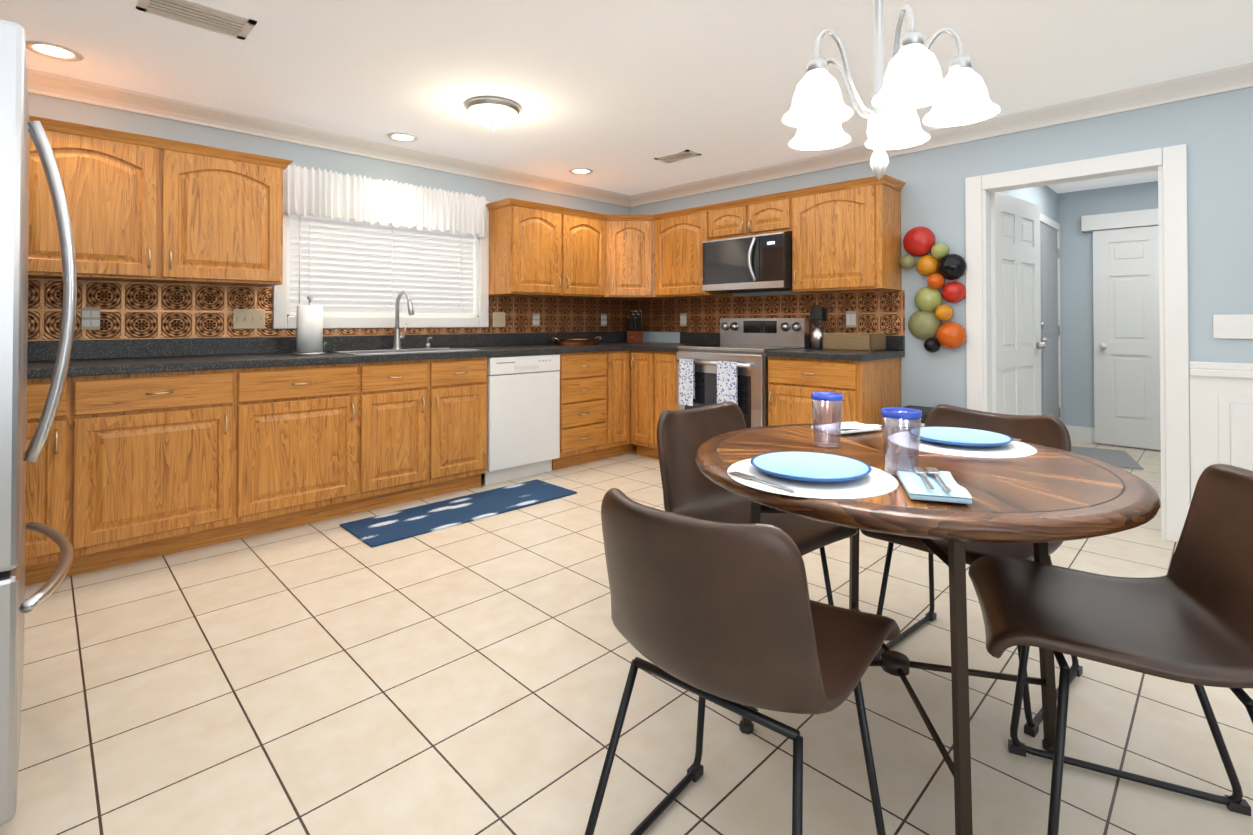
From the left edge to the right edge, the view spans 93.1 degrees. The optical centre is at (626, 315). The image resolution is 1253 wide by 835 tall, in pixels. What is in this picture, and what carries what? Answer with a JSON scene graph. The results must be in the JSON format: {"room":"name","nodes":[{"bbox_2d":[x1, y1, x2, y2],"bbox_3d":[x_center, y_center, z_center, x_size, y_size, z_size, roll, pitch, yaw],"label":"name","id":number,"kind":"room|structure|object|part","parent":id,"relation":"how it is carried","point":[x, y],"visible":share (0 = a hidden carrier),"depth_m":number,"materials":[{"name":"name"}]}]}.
{"room":"kitchen","nodes":[
{"label":"kitchen","id":0,"kind":"room"},
{"bbox_2d":[28,92,629,340],"bbox_3d":[-1.785,-0.007,4.078,5.240,2.320,0.120,1,-1,-45],"label":"wall","id":1,"kind":"structure","parent":0,"point":[59,109],"depth_m":3.75,"materials":[{"name":"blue paint"}]},
{"bbox_2d":[81,307,99,329],"bbox_3d":[-2.739,0.017,3.037,0.072,0.116,0.006,1,-1,-45],"label":"electrical outlet plate","id":2,"kind":"object","parent":1,"relation":"attached to","point":[90,316],"depth_m":3.04,"materials":[{"name":"beige plastic"}]},
{"bbox_2d":[28,115,287,286],"bbox_3d":[-2.454,-0.531,3.099,1.105,0.705,0.336,1,-1,-45],"label":"upper cabinet","id":3,"kind":"object","parent":1,"relation":"attached to","point":[145,208],"depth_m":2.98,"materials":[{"name":"brown wood"}]},
{"bbox_2d":[233,309,264,328],"bbox_3d":[-2.239,0.022,3.526,0.165,0.116,0.011,1,-1,-45],"label":"light switch plate","id":4,"kind":"object","parent":1,"relation":"attached to","point":[242,318],"depth_m":3.53,"materials":[{"name":"beige plastic"}]},
{"bbox_2d":[28,278,629,340],"bbox_3d":[-1.726,-0.015,4.045,4.958,0.303,0.006,1,-1,-45],"label":"backsplash","id":5,"kind":"structure","parent":1,"relation":"attached to","point":[135,310],"depth_m":3.37,"materials":[{"name":"brown tile"}]},
{"bbox_2d":[27,68,630,205],"bbox_3d":[-1.712,-1.120,4.024,4.830,0.095,0.075,1,-1,-45],"label":"crown molding","id":6,"kind":"structure","parent":1,"relation":"attached to","point":[39,82],"depth_m":3.62,"materials":[{"name":"white"}]},
{"bbox_2d":[273,201,488,328],"bbox_3d":[-1.662,-0.406,4.189,1.495,0.990,0.140,1,-1,-45],"label":"window","id":7,"kind":"structure","parent":1,"relation":"in","point":[283,318],"depth_m":4.19,"materials":[{"name":"white"}]},
{"bbox_2d":[289,212,474,315],"bbox_3d":[-1.654,-0.409,4.181,1.305,0.815,0.044,1,-1,-45],"label":"window blinds","id":8,"kind":"object","parent":7,"relation":"attached to","point":[337,266],"visible":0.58,"depth_m":4.11,"materials":[{"name":"white plastic"}]},
{"bbox_2d":[283,164,485,236],"bbox_3d":[-1.608,-0.770,4.118,1.433,0.320,0.077,1,-1,-45],"label":"window valance","id":9,"kind":"object","parent":1,"relation":"attached to","point":[318,193],"visible":0.94,"depth_m":4.04,"materials":[{"name":"white fabric"}]},
{"bbox_2d":[493,312,504,326],"bbox_3d":[-1.014,0.035,4.734,0.118,0.116,0.011,1,-1,-45],"label":"electrical outlet plate","id":10,"kind":"object","parent":1,"relation":"attached to","point":[498,317],"depth_m":4.73,"materials":[{"name":"beige plastic"}]},
{"bbox_2d":[532,313,539,326],"bbox_3d":[-0.760,0.038,4.989,0.072,0.116,0.006,1,-1,-45],"label":"electrical outlet plate","id":11,"kind":"object","parent":1,"relation":"attached to","point":[535,316],"depth_m":4.98,"materials":[{"name":"beige plastic"}]},
{"bbox_2d":[486,198,607,298],"bbox_3d":[-0.631,-0.511,4.897,0.963,0.705,0.336,1,-1,-45],"label":"upper cabinet","id":12,"kind":"object","parent":1,"relation":"attached to","point":[536,249],"depth_m":4.67,"materials":[{"name":"brown wood"}]},
{"bbox_2d":[601,314,606,325],"bbox_3d":[-0.211,0.043,5.530,0.072,0.116,0.006,1,-1,-45],"label":"electrical outlet plate","id":13,"kind":"object","parent":1,"relation":"attached to","point":[603,316],"depth_m":5.53,"materials":[{"name":"beige plastic"}]},
{"bbox_2d":[608,215,651,299],"bbox_3d":[0.034,-0.507,5.352,0.622,0.705,0.622,1,-1,-45],"label":"upper cabinet","id":14,"kind":"object","parent":1,"relation":"attached to","point":[629,236],"depth_m":5.11,"materials":[{"name":"brown wood"}]},
{"bbox_2d":[0,441,1252,834],"bbox_3d":[1.617,1.188,2.701,8.170,0.100,6.840,1,-1,-45],"label":"floor","id":15,"kind":"structure","parent":0,"point":[326,677],"depth_m":1.69,"materials":[{"name":"tile"}]},
{"bbox_2d":[0,19,76,824],"bbox_3d":[-1.854,0.249,1.353,0.878,1.750,0.910,1,-1,-45],"label":"fridge","id":16,"kind":"object","parent":15,"relation":"on","point":[18,128],"visible":1,"depth_m":1.27,"materials":[{"name":"grey metal"}]},
{"bbox_3d":[-1.577,0.076,1.627,0.100,1.187,0.760,1,-1,-45],"label":"handle","id":17,"kind":"part","parent":16,"relation":"part of","materials":[{"name":"silver metal"}]},
{"bbox_2d":[25,350,635,585],"bbox_3d":[-1.497,0.713,3.806,4.958,0.874,0.657,1,-1,-45],"label":"base cabinet","id":18,"kind":"object","parent":15,"relation":"on","point":[126,468],"visible":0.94,"depth_m":3.03,"materials":[{"name":"brown wood"}]},
{"bbox_2d":[27,331,674,378],"bbox_3d":[-1.502,0.205,3.816,4.958,0.140,0.643,1,-1,-45],"label":"countertop","id":19,"kind":"structure","parent":18,"relation":"on","point":[108,357],"depth_m":3.39,"materials":[{"name":"stone"}]},
{"bbox_2d":[293,296,325,354],"bbox_3d":[-1.863,0.058,3.495,0.170,0.346,0.170,1,-1,-45],"label":"paper towel","id":20,"kind":"object","parent":19,"relation":"on","point":[309,340],"visible":0.98,"depth_m":3.44,"materials":[{"name":"white paper"}]},
{"bbox_2d":[328,347,478,354],"bbox_3d":[-1.441,0.328,3.886,0.825,0.196,0.440,1,-1,-45],"label":"sink","id":21,"kind":"object","parent":19,"relation":"in","point":[386,351],"visible":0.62,"depth_m":3.88,"materials":[{"name":"silver metal"}]},
{"bbox_2d":[392,290,431,348],"bbox_3d":[-1.412,0.033,4.035,0.266,0.397,0.265,1,-1,-45],"label":"sink faucet","id":22,"kind":"object","parent":19,"relation":"on","point":[397,340],"visible":1,"depth_m":4.02,"materials":[{"name":"silver metal"}]},
{"bbox_2d":[551,336,601,345],"bbox_3d":[-0.407,0.212,4.929,0.509,0.067,0.286,1,-1,-45],"label":"copper pan","id":23,"kind":"object","parent":19,"relation":"on","point":[577,342],"visible":1,"depth_m":4.80,"materials":[{"name":"brown metal"}]},
{"bbox_2d":[627,311,642,342],"bbox_3d":[0.077,0.105,5.449,0.102,0.292,0.110,1,-1,-45],"label":"knife block","id":24,"kind":"object","parent":19,"relation":"on","point":[634,333],"visible":1,"depth_m":5.42,"materials":[{"name":"brown wood"}]},
{"bbox_2d":[340,479,576,546],"bbox_3d":[-0.936,1.141,3.526,1.310,0.010,0.440,1,-1,-45],"label":"rug","id":25,"kind":"object","parent":15,"relation":"on","point":[378,530],"visible":1,"depth_m":3.42,"materials":[{"name":"blue fabric"}]},
{"bbox_2d":[484,354,559,484],"bbox_3d":[-0.913,0.721,4.383,0.592,0.870,0.620,1,-1,-45],"label":"dishwasher","id":26,"kind":"object","parent":15,"relation":"on","point":[523,415],"visible":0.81,"depth_m":4.15,"materials":[{"name":"white metal"}]},
{"bbox_2d":[585,488,899,834],"bbox_3d":[0.233,0.725,1.183,0.468,0.794,0.551,-1,-1,39],"label":"chair","id":27,"kind":"object","parent":15,"relation":"on","point":[732,617],"visible":1,"depth_m":0.97,"materials":[{"name":"leather"}]},
{"bbox_2d":[676,318,809,428],"bbox_3d":[0.839,0.589,4.419,0.716,1.135,0.758,1,-1,-45],"label":"range","id":28,"kind":"object","parent":15,"relation":"on","point":[732,366],"visible":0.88,"depth_m":4.29,"materials":[{"name":"silver metal"}]},
{"bbox_2d":[657,401,857,710],"bbox_3d":[0.394,0.726,1.971,0.468,0.808,0.557,1,-1,-40],"label":"chair","id":29,"kind":"object","parent":15,"relation":"on","point":[690,489],"visible":0.56,"depth_m":2.05,"materials":[{"name":"leather"}]},
{"bbox_2d":[630,350,901,458],"bbox_3d":[0.916,0.720,4.422,0.657,0.874,1.948,1,-1,-45],"label":"base cabinet","id":30,"kind":"object","parent":15,"relation":"on","point":[869,390],"visible":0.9,"depth_m":3.86,"materials":[{"name":"brown wood"}]},
{"bbox_2d":[630,290,904,360],"bbox_3d":[0.717,0.142,4.639,0.643,0.604,2.577,1,-1,-45],"label":"tile backsplash","id":31,"kind":"structure","parent":30,"relation":"on","point":[880,311],"depth_m":4.51,"materials":[{"name":"tile"}]},
{"bbox_2d":[810,305,827,348],"bbox_3d":[1.343,0.083,4.181,0.100,0.310,0.120,1,-1,-45],"label":"utensil holder","id":32,"kind":"object","parent":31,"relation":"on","point":[817,312],"visible":0.98,"depth_m":4.15,"materials":[{"name":"silver metal"}]},
{"bbox_2d":[822,333,885,351],"bbox_3d":[1.520,0.178,3.972,0.240,0.115,0.330,1,-1,-45],"label":"basket","id":33,"kind":"object","parent":31,"relation":"on","point":[866,342],"visible":1,"depth_m":3.88,"materials":[{"name":"wicker"}]},
{"bbox_2d":[892,405,933,426],"bbox_3d":[1.855,0.866,3.663,0.296,0.565,0.328,1,-1,-45],"label":"trash can","id":34,"kind":"object","parent":15,"relation":"on","point":[925,411],"visible":0.04,"depth_m":3.63,"materials":[{"name":"silver metal"}]},
{"bbox_2d":[695,423,1160,834],"bbox_3d":[0.715,0.751,1.583,1.060,0.750,1.060,1,-1,-45],"label":"dining table","id":35,"kind":"object","parent":15,"relation":"on","point":[1042,497],"visible":0.79,"depth_m":1.24,"materials":[{"name":"brown wood"}]},
{"bbox_2d":[727,451,898,498],"bbox_3d":[0.427,0.360,1.388,0.380,0.026,0.380,1,-1,-45],"label":"place setting","id":36,"kind":"object","parent":35,"relation":"on","point":[811,474],"visible":0.98,"depth_m":1.33,"materials":[{"name":"ceramic"},{"name":"fabric"},{"name":"stainless steel"}]},
{"bbox_2d":[811,392,842,446],"bbox_3d":[0.575,0.298,1.702,0.087,0.146,0.087,1,-1,-45],"label":"tumbler","id":37,"kind":"object","parent":35,"relation":"on","point":[826,397],"visible":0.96,"depth_m":1.68,"materials":[{"name":"clear glass"}]},
{"bbox_2d":[811,422,881,434],"bbox_3d":[0.718,0.366,1.941,0.200,0.017,0.110,0,-1,-25],"label":"napkin","id":38,"kind":"object","parent":35,"relation":"on","point":[850,427],"visible":0.69,"depth_m":1.93,"materials":[{"name":"white fabric"}]},
{"bbox_2d":[881,407,921,474],"bbox_3d":[0.643,0.295,1.391,0.087,0.146,0.087,1,-1,-45],"label":"tumbler","id":39,"kind":"object","parent":35,"relation":"on","point":[900,413],"visible":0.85,"depth_m":1.37,"materials":[{"name":"clear glass"}]},
{"bbox_2d":[897,467,971,503],"bbox_3d":[0.646,0.355,1.259,0.110,0.024,0.200,0,-1,17],"label":"napkin","id":40,"kind":"object","parent":35,"relation":"on","point":[933,484],"visible":0.98,"depth_m":1.22,"materials":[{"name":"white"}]},
{"bbox_2d":[888,426,1036,457],"bbox_3d":[0.978,0.364,1.748,0.380,0.026,0.380,1,-1,-45],"label":"place setting","id":41,"kind":"object","parent":35,"relation":"on","point":[959,441],"visible":0.81,"depth_m":1.69,"materials":[{"name":"white fabric"}]},
{"bbox_2d":[860,404,1082,737],"bbox_3d":[1.103,0.726,1.904,0.557,0.808,0.468,1,-1,-40],"label":"chair","id":42,"kind":"object","parent":15,"relation":"on","point":[1052,431],"visible":0.25,"depth_m":1.92,"materials":[{"name":"leather"}]},
{"bbox_2d":[1071,446,1143,469],"bbox_3d":[3.857,1.156,4.868,0.460,0.010,0.720,0,-1,31],"label":"rug","id":43,"kind":"object","parent":15,"relation":"on","point":[1121,459],"visible":0.57,"depth_m":4.84,"materials":[{"name":"grey fabric"}]},
{"bbox_2d":[968,464,1252,834],"bbox_3d":[1.063,0.727,1.263,0.552,0.792,0.468,0,-1,25],"label":"chair","id":44,"kind":"object","parent":15,"relation":"on","point":[1188,618],"visible":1,"depth_m":1.27,"materials":[{"name":"leather"}]},
{"bbox_2d":[0,0,1252,194],"bbox_3d":[1.617,-1.232,2.727,8.170,0.100,6.840,1,-1,-45],"label":"ceiling","id":45,"kind":"structure","parent":0,"point":[618,96],"depth_m":2.77,"materials":[{"name":"white paint"}]},
{"bbox_2d":[25,41,83,60],"bbox_3d":[-2.559,-1.179,2.654,0.200,0.008,0.200,1,-1,-45],"label":"recessed light","id":46,"kind":"object","parent":45,"relation":"in","point":[52,50],"visible":0.94,"depth_m":2.65,"materials":[{"name":"white glass"}]},
{"bbox_2d":[136,0,256,39],"bbox_3d":[-1.691,-1.182,2.343,0.360,0.007,0.210,1,-1,-45],"label":"ceiling vent","id":47,"kind":"object","parent":45,"relation":"in","point":[189,12],"visible":1,"depth_m":2.34,"materials":[{"name":"white metal"}]},
{"bbox_2d":[386,132,418,142],"bbox_3d":[-1.468,-1.165,3.897,0.200,0.008,0.200,1,-1,-45],"label":"recessed light","id":48,"kind":"object","parent":45,"relation":"in","point":[402,137],"visible":1,"depth_m":3.90,"materials":[{"name":"white glass"}]},
{"bbox_2d":[465,96,520,130],"bbox_3d":[-0.751,-1.105,3.340,0.310,0.140,0.310,1,-1,-45],"label":"flush ceiling light","id":49,"kind":"object","parent":45,"relation":"attached to","point":[492,112],"visible":1,"depth_m":3.25,"materials":[{"name":"white glass"}]},
{"bbox_2d":[569,168,592,174],"bbox_3d":[-0.366,-1.156,4.774,0.200,0.008,0.200,1,-1,-45],"label":"recessed light","id":50,"kind":"object","parent":45,"relation":"in","point":[581,171],"visible":0.98,"depth_m":4.78,"materials":[{"name":"white"}]},
{"bbox_2d":[654,150,701,162],"bbox_3d":[0.374,-1.161,4.351,0.160,0.007,0.320,1,-1,-45],"label":"ceiling vent","id":51,"kind":"object","parent":45,"relation":"in","point":[678,156],"visible":0.96,"depth_m":4.34,"materials":[{"name":"white metal"}]},
{"bbox_2d":[782,0,1000,179],"bbox_3d":[0.681,-0.779,1.614,0.540,0.830,0.542,1,-1,-45],"label":"chandelier","id":52,"kind":"object","parent":45,"relation":"hanging from","point":[905,87],"visible":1,"depth_m":1.54,"materials":[{"name":"white glass"}]},
{"bbox_2d":[630,87,1252,503],"bbox_3d":[2.397,-0.013,3.483,0.120,2.320,6.600,1,-1,-45],"label":"wall","id":53,"kind":"structure","parent":0,"point":[1214,133],"depth_m":3.23,"materials":[{"name":"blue paint"}]},
{"bbox_2d":[680,313,686,325],"bbox_3d":[0.507,0.041,5.298,0.006,0.116,0.072,1,-1,-45],"label":"electrical outlet plate","id":54,"kind":"object","parent":53,"relation":"attached to","point":[683,316],"depth_m":5.29,"materials":[{"name":"beige plastic"}]},
{"bbox_2d":[652,205,732,298],"bbox_3d":[0.558,-0.510,5.024,0.336,0.705,0.580,1,-1,-45],"label":"upper cabinet","id":55,"kind":"object","parent":53,"relation":"attached to","point":[678,236],"depth_m":4.91,"materials":[{"name":"brown wood"}]},
{"bbox_2d":[708,199,743,240],"bbox_3d":[0.890,-0.729,4.690,0.336,0.275,0.365,1,-1,-45],"label":"upper cabinet","id":56,"kind":"object","parent":53,"relation":"attached to","point":[725,219],"depth_m":4.58,"materials":[{"name":"brown wood"}]},
{"bbox_2d":[744,191,791,236],"bbox_3d":[1.146,-0.731,4.430,0.336,0.275,0.365,1,-1,-45],"label":"upper cabinet","id":57,"kind":"object","parent":53,"relation":"attached to","point":[771,213],"depth_m":4.31,"materials":[{"name":"brown wood"}]},
{"bbox_2d":[702,232,791,292],"bbox_3d":[0.976,-0.383,4.515,0.453,0.390,0.716,1,-1,-45],"label":"microwave","id":58,"kind":"object","parent":57,"relation":"attached to","point":[756,263],"visible":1,"depth_m":4.34,"materials":[{"name":"black metal"}]},
{"bbox_2d":[788,175,903,292],"bbox_3d":[1.495,-0.520,4.074,0.336,0.705,0.630,1,-1,-45],"label":"upper cabinet","id":59,"kind":"object","parent":53,"relation":"attached to","point":[846,235],"depth_m":3.91,"materials":[{"name":"brown wood"}]},
{"bbox_2d":[846,311,855,327],"bbox_3d":[1.588,0.029,4.202,0.006,0.116,0.072,1,-1,-45],"label":"electrical outlet plate","id":60,"kind":"object","parent":53,"relation":"attached to","point":[850,315],"depth_m":4.20,"materials":[{"name":"beige plastic"}]},
{"bbox_2d":[900,226,966,352],"bbox_3d":[1.940,-0.170,3.776,0.116,0.820,0.390,1,-1,-45],"label":"wall decoration","id":61,"kind":"object","parent":53,"relation":"attached to","point":[925,320],"visible":1,"depth_m":3.75,"materials":[{"name":"multicoloured"}]},
{"bbox_2d":[626,62,1252,206],"bbox_3d":[2.328,-1.127,3.427,0.075,0.095,6.600,1,-1,-45],"label":"crown molding","id":62,"kind":"structure","parent":53,"relation":"attached to","point":[1232,78],"depth_m":3.48,"materials":[{"name":"white wood"}]},
{"bbox_2d":[991,192,1045,414],"bbox_3d":[2.587,0.184,3.914,0.813,1.910,0.172,1,-1,-45],"label":"hall door","id":63,"kind":"structure","parent":53,"relation":"in","point":[1018,345],"depth_m":3.89,"materials":[{"name":"painted wood"},{"name":"nickel"}]},
{"bbox_2d":[965,144,1189,541],"bbox_3d":[2.501,0.145,3.366,0.145,2.000,1.000,1,-1,-45],"label":"door frame","id":64,"kind":"structure","parent":53,"relation":"attached to","point":[1171,167],"depth_m":3.04,"materials":[{"name":"white wood"}]},
{"bbox_2d":[1189,362,1252,500],"bbox_3d":[3.733,0.676,2.014,0.030,0.910,2.643,1,-1,-45],"label":"wainscoting","id":65,"kind":"structure","parent":53,"relation":"attached to","point":[1221,413],"depth_m":2.88,"materials":[{"name":"white wood"}]},
{"bbox_2d":[1213,314,1252,338],"bbox_3d":[2.924,0.055,2.843,0.011,0.116,0.165,1,-1,-45],"label":"electrical outlet plate","id":66,"kind":"object","parent":53,"relation":"attached to","point":[1239,326],"depth_m":2.85,"materials":[{"name":"beige plastic"}]},
{"bbox_2d":[1001,185,1057,222],"bbox_3d":[3.152,0.000,4.761,2.750,2.320,0.100,1,-1,-45],"label":"wall","id":67,"kind":"structure","parent":0,"point":[1045,198],"depth_m":5.15,"materials":[{"name":"grey paint"}]},
{"bbox_2d":[1040,213,1061,420],"bbox_3d":[3.754,0.153,5.236,0.945,2.025,0.063,1,-1,-45],"label":"hall door","id":68,"kind":"structure","parent":67,"relation":"in","point":[1050,290],"depth_m":5.30,"materials":[{"name":"white wood"}]},
{"bbox_2d":[1058,181,1157,427],"bbox_3d":[4.731,0.003,5.033,0.120,2.320,1.730,1,-1,-45],"label":"wall","id":69,"kind":"structure","parent":0,"point":[1077,332],"depth_m":5.49,"materials":[{"name":"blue paint"}]},
{"bbox_2d":[1065,425,1160,450],"bbox_3d":[4.690,1.092,4.967,0.015,0.140,1.710,1,-1,-45],"label":"baseboard","id":70,"kind":"structure","parent":69,"relation":"attached to","point":[1081,434],"depth_m":5.44,"materials":[{"name":"white wood"}]},
{"bbox_2d":[1081,208,1160,449],"bbox_3d":[4.523,0.119,5.083,0.100,2.060,0.995,1,-1,-45],"label":"hall door","id":71,"kind":"structure","parent":69,"relation":"in","point":[1126,315],"depth_m":5.22,"materials":[{"name":"white wood"}]}
]}

